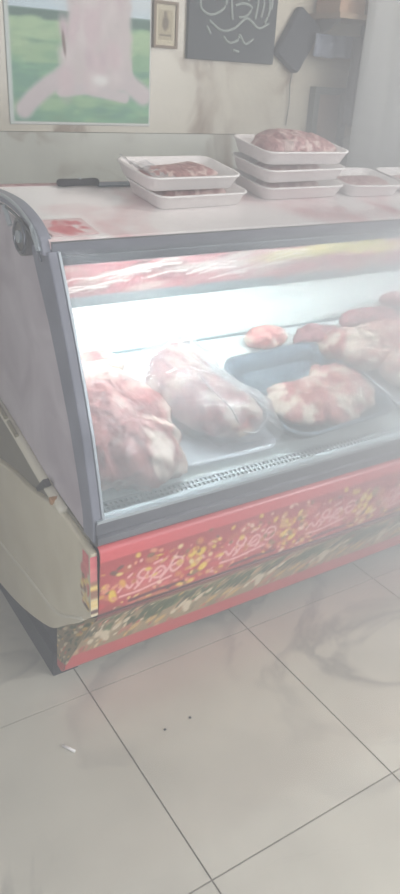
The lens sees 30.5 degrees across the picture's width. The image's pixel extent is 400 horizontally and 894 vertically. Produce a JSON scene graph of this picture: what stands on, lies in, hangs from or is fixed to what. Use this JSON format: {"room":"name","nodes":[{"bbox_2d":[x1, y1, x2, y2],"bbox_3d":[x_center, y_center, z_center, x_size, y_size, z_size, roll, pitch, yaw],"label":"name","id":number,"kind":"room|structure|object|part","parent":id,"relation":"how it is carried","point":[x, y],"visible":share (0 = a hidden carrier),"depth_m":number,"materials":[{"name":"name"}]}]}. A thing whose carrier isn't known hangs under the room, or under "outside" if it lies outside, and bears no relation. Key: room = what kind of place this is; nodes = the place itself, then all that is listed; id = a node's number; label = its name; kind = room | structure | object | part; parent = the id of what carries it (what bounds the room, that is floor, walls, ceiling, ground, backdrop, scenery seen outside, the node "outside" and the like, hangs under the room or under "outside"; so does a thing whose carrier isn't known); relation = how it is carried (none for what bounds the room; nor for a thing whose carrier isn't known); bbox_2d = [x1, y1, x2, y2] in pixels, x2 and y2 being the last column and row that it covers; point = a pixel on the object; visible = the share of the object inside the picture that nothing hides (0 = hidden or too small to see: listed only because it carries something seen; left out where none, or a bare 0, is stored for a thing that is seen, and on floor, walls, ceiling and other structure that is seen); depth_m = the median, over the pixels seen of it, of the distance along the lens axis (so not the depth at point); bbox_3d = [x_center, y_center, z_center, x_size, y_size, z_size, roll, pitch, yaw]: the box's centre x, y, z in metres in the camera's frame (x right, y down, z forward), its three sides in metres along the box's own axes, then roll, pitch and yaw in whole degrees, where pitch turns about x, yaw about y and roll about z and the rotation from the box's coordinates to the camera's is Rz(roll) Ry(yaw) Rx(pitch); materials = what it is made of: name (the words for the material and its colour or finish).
{"room":"food shop","nodes":[
{"label":"food shop","id":0,"kind":"room"},
{"bbox_2d":[0,0,361,183],"bbox_3d":[-0.354,-1.293,2.881,6.000,2.900,0.104,-13,31,-30],"label":"wall","id":1,"kind":"structure","parent":0,"point":[194,96],"depth_m":2.98,"materials":[{"name":"paint"}]},
{"bbox_2d":[3,0,151,125],"bbox_3d":[-0.422,-1.579,2.608,0.572,0.800,0.002,-13,31,-30],"label":"poster","id":2,"kind":"object","parent":1,"relation":"attached to","point":[70,62],"visible":1,"depth_m":2.68,"materials":[{"name":"paper"}]},
{"bbox_2d":[152,0,178,48],"bbox_3d":[-0.132,-1.606,2.795,0.106,0.156,0.015,-13,31,-30],"label":"framed plaque","id":3,"kind":"object","parent":1,"relation":"attached to","point":[165,14],"visible":1,"depth_m":2.79,"materials":[{"name":"brown"}]},
{"bbox_2d":[156,3,175,45],"bbox_3d":[-0.132,-1.606,2.794,0.088,0.138,0.002,-13,31,-30],"label":"picture","id":4,"kind":"object","parent":3,"relation":"attached to","point":[165,12],"depth_m":2.79,"materials":[{"name":"paper"}]},
{"bbox_2d":[185,0,277,64],"bbox_3d":[0.137,-1.766,2.897,0.424,0.434,0.024,-13,31,-30],"label":"board","id":5,"kind":"object","parent":1,"relation":"attached to","point":[243,31],"visible":1,"depth_m":2.94,"materials":[{"name":"grey"}]},
{"bbox_2d":[274,7,319,124],"bbox_3d":[0.406,-1.629,3.155,0.224,0.453,0.036,-13,31,-30],"label":"pouch","id":6,"kind":"object","parent":1,"relation":"hanging from","point":[298,37],"visible":0.99,"depth_m":3.09,"materials":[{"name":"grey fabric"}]},
{"bbox_3d":[0.391,-1.528,3.205,0.013,0.226,0.013,-13,31,-30],"label":"cord","id":7,"kind":"part","parent":6,"relation":"part of","materials":[{"name":"grey fabric"}]},
{"bbox_2d":[306,86,344,146],"bbox_3d":[0.578,-1.497,3.350,0.200,0.260,0.039,-13,31,-30],"label":"wall frame","id":8,"kind":"object","parent":1,"relation":"attached to","point":[325,104],"visible":0.63,"depth_m":3.33,"materials":[{"name":"grey"}]},
{"bbox_3d":[0.572,-1.501,3.357,0.140,0.200,0.018,-13,31,-30],"label":"panel","id":9,"kind":"part","parent":8,"relation":"part of","materials":[{"name":"beige"}]},
{"bbox_2d":[309,12,366,37],"bbox_3d":[0.659,-1.787,3.144,0.350,0.100,0.199,-13,31,-30],"label":"wall shelf","id":10,"kind":"object","parent":1,"relation":"attached to","point":[326,21],"visible":0.5,"depth_m":3.07,"materials":[{"name":"brown"}]},
{"bbox_2d":[313,33,353,58],"bbox_3d":[0.610,-1.729,3.181,0.302,0.093,0.030,-13,31,-30],"label":"folded cloth","id":11,"kind":"object","parent":10,"relation":"hanging from","point":[326,45],"visible":0.82,"depth_m":3.15,"materials":[{"name":"grey fabric"}]},
{"bbox_2d":[316,0,365,13],"bbox_3d":[0.590,-1.869,3.058,0.140,0.114,0.150,-13,31,-30],"label":"carton","id":12,"kind":"object","parent":10,"relation":"on","point":[350,6],"visible":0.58,"depth_m":3.02,"materials":[{"name":"beige cardboard"}]},
{"bbox_2d":[339,37,363,126],"bbox_3d":[0.699,-1.617,3.265,0.152,0.357,0.049,-13,31,-30],"label":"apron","id":13,"kind":"object","parent":10,"relation":"hanging from","point":[356,53],"visible":0.53,"depth_m":3.25,"materials":[{"name":"grey fabric"}]},
{"bbox_2d":[364,0,368,14],"bbox_3d":[0.741,-1.881,3.139,0.170,0.079,0.170,-13,31,-30],"label":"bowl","id":14,"kind":"object","parent":10,"relation":"on","point":[367,1],"visible":0.06,"depth_m":3.09,"materials":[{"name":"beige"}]},
{"bbox_2d":[0,544,399,893],"bbox_3d":[0.884,1.008,1.721,6.000,0.050,4.800,-13,31,-30],"label":"floor","id":15,"kind":"structure","parent":0,"point":[282,776],"depth_m":1.95,"materials":[{"name":"beige tile"}]},
{"bbox_2d":[62,744,75,752],"bbox_3d":[-0.347,0.796,1.941,0.040,0.008,0.008,16,29,23],"label":"paper scrap","id":16,"kind":"object","parent":15,"relation":"on","point":[63,745],"visible":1,"depth_m":1.94,"materials":[{"name":"paper"}]},
{"bbox_2d":[0,181,399,675],"bbox_3d":[0.518,-0.204,2.538,2.372,1.350,0.869,-13,31,-30],"label":"fridge","id":17,"kind":"object","parent":15,"relation":"on","point":[88,572],"visible":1,"depth_m":1.95,"materials":[{"name":"multicoloured"}]},
{"bbox_3d":[-0.508,-0.055,1.995,0.028,0.192,0.696,-13,31,-30],"label":"rail","id":18,"kind":"part","parent":17,"relation":"part of","materials":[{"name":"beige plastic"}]},
{"bbox_3d":[-0.457,-0.260,1.852,0.008,0.664,0.791,-13,31,-30],"label":"panel","id":19,"kind":"part","parent":17,"relation":"part of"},
{"bbox_3d":[-0.483,0.326,2.106,0.020,0.608,0.856,-13,31,-30],"label":"moulding","id":20,"kind":"part","parent":17,"relation":"part of","materials":[{"name":"beige plastic"}]},
{"bbox_3d":[-0.297,-0.117,1.637,0.024,0.607,0.306,-13,31,-30],"label":"corner post","id":21,"kind":"part","parent":17,"relation":"part of","materials":[{"name":"grey metal"}]},
{"bbox_2d":[57,618,95,671],"bbox_3d":[-0.331,0.520,1.946,0.003,0.370,0.273,-13,31,-30],"label":"print","id":22,"kind":"object","parent":17,"relation":"attached to","point":[70,637],"depth_m":1.98,"materials":[{"name":"plastic"}]},
{"bbox_3d":[-0.259,-0.100,1.606,0.006,0.607,0.210,-13,31,-30],"label":"post trim","id":23,"kind":"part","parent":17,"relation":"part of","materials":[{"name":"grey"}]},
{"bbox_2d":[56,177,129,186],"bbox_3d":[-0.244,-0.690,1.907,0.270,0.022,0.028,-14,31,-31],"label":"knife","id":24,"kind":"object","parent":17,"relation":"on","point":[80,181],"visible":0.96,"depth_m":1.87,"materials":[{"name":"black"}]},
{"bbox_3d":[-0.310,-0.673,1.865,0.110,0.020,0.026,-14,41,-31],"label":"handle","id":25,"kind":"part","parent":24,"relation":"part of","materials":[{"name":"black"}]},
{"bbox_3d":[-0.199,-0.695,1.938,0.162,0.003,0.028,-14,41,-31],"label":"blade","id":26,"kind":"part","parent":24,"relation":"part of","materials":[{"name":"silver metal"}]},
{"bbox_2d":[80,350,122,369],"bbox_3d":[-0.333,-0.231,2.128,0.255,0.074,0.120,-21,36,-40],"label":"meat cut","id":27,"kind":"object","parent":17,"relation":"on","point":[97,358],"visible":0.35,"depth_m":2.13,"materials":[{"name":"pink food"}]},
{"bbox_2d":[83,365,187,491],"bbox_3d":[-0.218,-0.065,1.923,0.308,0.222,0.489,-17,33,-34],"label":"meat","id":28,"kind":"object","parent":17,"relation":"on","point":[137,441],"visible":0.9,"depth_m":1.82,"materials":[{"name":"food"}]},
{"bbox_2d":[126,177,246,208],"bbox_3d":[-0.033,-0.667,1.907,0.286,0.066,0.183,-15,32,-32],"label":"tray","id":29,"kind":"object","parent":17,"relation":"on","point":[175,199],"visible":0.48,"depth_m":1.85,"materials":[{"name":"white plastic"}]},
{"bbox_2d":[117,154,239,190],"bbox_3d":[-0.053,-0.706,1.879,0.286,0.073,0.183,-14,32,-31],"label":"tray","id":30,"kind":"object","parent":29,"relation":"on","point":[187,172],"visible":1,"depth_m":1.85,"materials":[{"name":"white plastic"}]},
{"bbox_3d":[0.574,-0.752,2.242,2.332,0.088,0.360,-13,31,-30],"label":"panel","id":31,"kind":"part","parent":17,"relation":"part of","materials":[{"name":"white metal"}]},
{"bbox_2d":[142,375,275,466],"bbox_3d":[-0.003,-0.085,2.085,0.329,0.114,0.362,-13,31,-29],"label":"metal tray","id":32,"kind":"object","parent":17,"relation":"on","point":[198,451],"visible":0.34,"depth_m":2.02,"materials":[{"name":"white"}]},
{"bbox_2d":[123,334,283,447],"bbox_3d":[0.003,-0.162,2.073,0.471,0.242,0.294,18,30,28],"label":"meat","id":33,"kind":"object","parent":32,"relation":"on","point":[198,398],"visible":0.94,"depth_m":2.03,"materials":[{"name":"pink food"}]},
{"bbox_3d":[0.670,-0.650,2.122,2.330,0.029,0.008,-13,31,-30],"label":"trim","id":34,"kind":"part","parent":17,"relation":"part of","materials":[{"name":"metal"}]},
{"bbox_3d":[0.660,0.292,2.517,2.330,0.373,0.245,-13,31,-30],"label":"print panel","id":35,"kind":"part","parent":17,"relation":"part of","materials":[{"name":"plastic"}]},
{"bbox_2d":[64,238,399,307],"bbox_3d":[0.526,-0.636,2.372,2.300,0.197,0.117,-13,31,-30],"label":"print","id":36,"kind":"object","parent":17,"relation":"attached to","point":[95,284],"depth_m":2.13,"materials":[{"name":"plastic"}]},
{"bbox_3d":[0.746,-0.043,2.233,2.336,0.067,0.040,-13,31,-30],"label":"rail","id":37,"kind":"part","parent":17,"relation":"part of","materials":[{"name":"metal"}]},
{"bbox_3d":[0.750,-0.071,2.218,2.334,0.010,0.024,-13,31,-30],"label":"glass sill","id":38,"kind":"part","parent":17,"relation":"part of","materials":[{"name":"grey"}]},
{"bbox_3d":[0.744,0.082,2.291,2.330,0.210,0.030,-13,31,-30],"label":"print panel","id":39,"kind":"part","parent":17,"relation":"part of","materials":[{"name":"plastic"}]},
{"bbox_2d":[243,325,287,349],"bbox_3d":[0.226,-0.371,2.475,0.167,0.072,0.101,-18,33,-35],"label":"meat cut","id":40,"kind":"object","parent":17,"relation":"on","point":[264,337],"visible":0.93,"depth_m":2.44,"materials":[{"name":"food"}]},
{"bbox_2d":[234,168,342,199],"bbox_3d":[0.252,-0.758,2.110,0.303,0.064,0.183,-14,31,-31],"label":"tray","id":41,"kind":"object","parent":17,"relation":"on","point":[322,188],"visible":0.59,"depth_m":2.06,"materials":[{"name":"white plastic"}]},
{"bbox_2d":[232,152,344,182],"bbox_3d":[0.252,-0.796,2.083,0.303,0.066,0.183,-15,32,-32],"label":"tray","id":42,"kind":"object","parent":41,"relation":"on","point":[268,173],"visible":0.56,"depth_m":2.03,"materials":[{"name":"white plastic"}]},
{"bbox_2d":[233,128,347,164],"bbox_3d":[0.255,-0.843,2.050,0.302,0.086,0.183,-13,31,-30],"label":"tray","id":43,"kind":"object","parent":42,"relation":"on","point":[277,146],"visible":1,"depth_m":1.99,"materials":[{"name":"white plastic"}]},
{"bbox_2d":[224,341,392,438],"bbox_3d":[0.333,-0.176,2.268,0.445,0.152,0.395,-15,32,-32],"label":"tray","id":44,"kind":"object","parent":17,"relation":"on","point":[260,370],"visible":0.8,"depth_m":2.33,"materials":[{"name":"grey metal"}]},
{"bbox_2d":[264,362,375,426],"bbox_3d":[0.373,-0.151,2.229,0.395,0.116,0.248,-20,35,-38],"label":"meat cut","id":45,"kind":"object","parent":44,"relation":"in","point":[332,394],"visible":0.98,"depth_m":2.18,"materials":[{"name":"food"}]},
{"bbox_2d":[292,323,337,342],"bbox_3d":[0.404,-0.382,2.539,0.198,0.079,0.126,-21,36,-40],"label":"meat cut","id":46,"kind":"object","parent":17,"relation":"on","point":[312,332],"visible":0.63,"depth_m":2.50,"materials":[{"name":"red food"}]},
{"bbox_2d":[336,167,399,195],"bbox_3d":[0.486,-0.809,2.241,0.236,0.065,0.183,-12,30,-27],"label":"tray","id":47,"kind":"object","parent":17,"relation":"on","point":[357,181],"visible":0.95,"depth_m":2.21,"materials":[{"name":"white plastic"}]},
{"bbox_2d":[338,306,399,326],"bbox_3d":[0.618,-0.467,2.698,0.280,0.088,0.115,-12,30,-28],"label":"meat cut","id":48,"kind":"object","parent":17,"relation":"on","point":[355,317],"visible":0.57,"depth_m":2.64,"materials":[{"name":"red food"}]},
{"bbox_2d":[360,368,399,407],"bbox_3d":[0.716,-0.252,2.497,0.384,0.120,0.352,-13,31,-29],"label":"metal tray","id":49,"kind":"object","parent":17,"relation":"on","point":[374,376],"visible":0.23,"depth_m":2.42,"materials":[{"name":"white"}]},
{"bbox_2d":[317,319,399,371],"bbox_3d":[0.618,-0.358,2.537,0.493,0.143,0.219,-16,32,-33],"label":"meat cut","id":50,"kind":"object","parent":49,"relation":"in","point":[366,346],"visible":0.87,"depth_m":2.42,"materials":[{"name":"food"}]},
{"bbox_2d":[378,351,399,386],"bbox_3d":[0.771,-0.254,2.458,0.362,0.120,0.194,-4,27,-14],"label":"meat cut","id":51,"kind":"object","parent":49,"relation":"in","point":[389,369],"visible":0.84,"depth_m":2.40,"materials":[{"name":"pink food"}]},
{"bbox_2d":[376,167,399,190],"bbox_3d":[0.694,-0.856,2.360,0.231,0.065,0.183,-15,32,-32],"label":"tray","id":52,"kind":"object","parent":17,"relation":"on","point":[392,172],"visible":0.43,"depth_m":2.38,"materials":[{"name":"white plastic"}]},
{"bbox_2d":[379,286,399,306],"bbox_3d":[0.759,-0.618,2.773,0.197,0.179,0.077,-13,31,-30],"label":"meat","id":53,"kind":"object","parent":17,"relation":"on","point":[391,298],"visible":1,"depth_m":2.75,"materials":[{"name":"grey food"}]},
{"bbox_3d":[1.250,-2.525,2.930,1.350,0.024,0.024,-13,31,-30],"label":"curtain rod","id":54,"kind":"object","parent":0,"visible":0},
{"bbox_2d":[346,0,399,170],"bbox_3d":[1.144,-1.739,3.277,1.101,1.705,0.065,-13,31,-30],"label":"plastic sheet","id":55,"kind":"object","parent":54,"relation":"hanging from","point":[374,143],"visible":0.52,"depth_m":3.12,"materials":[{"name":"white plastic"}]}
]}

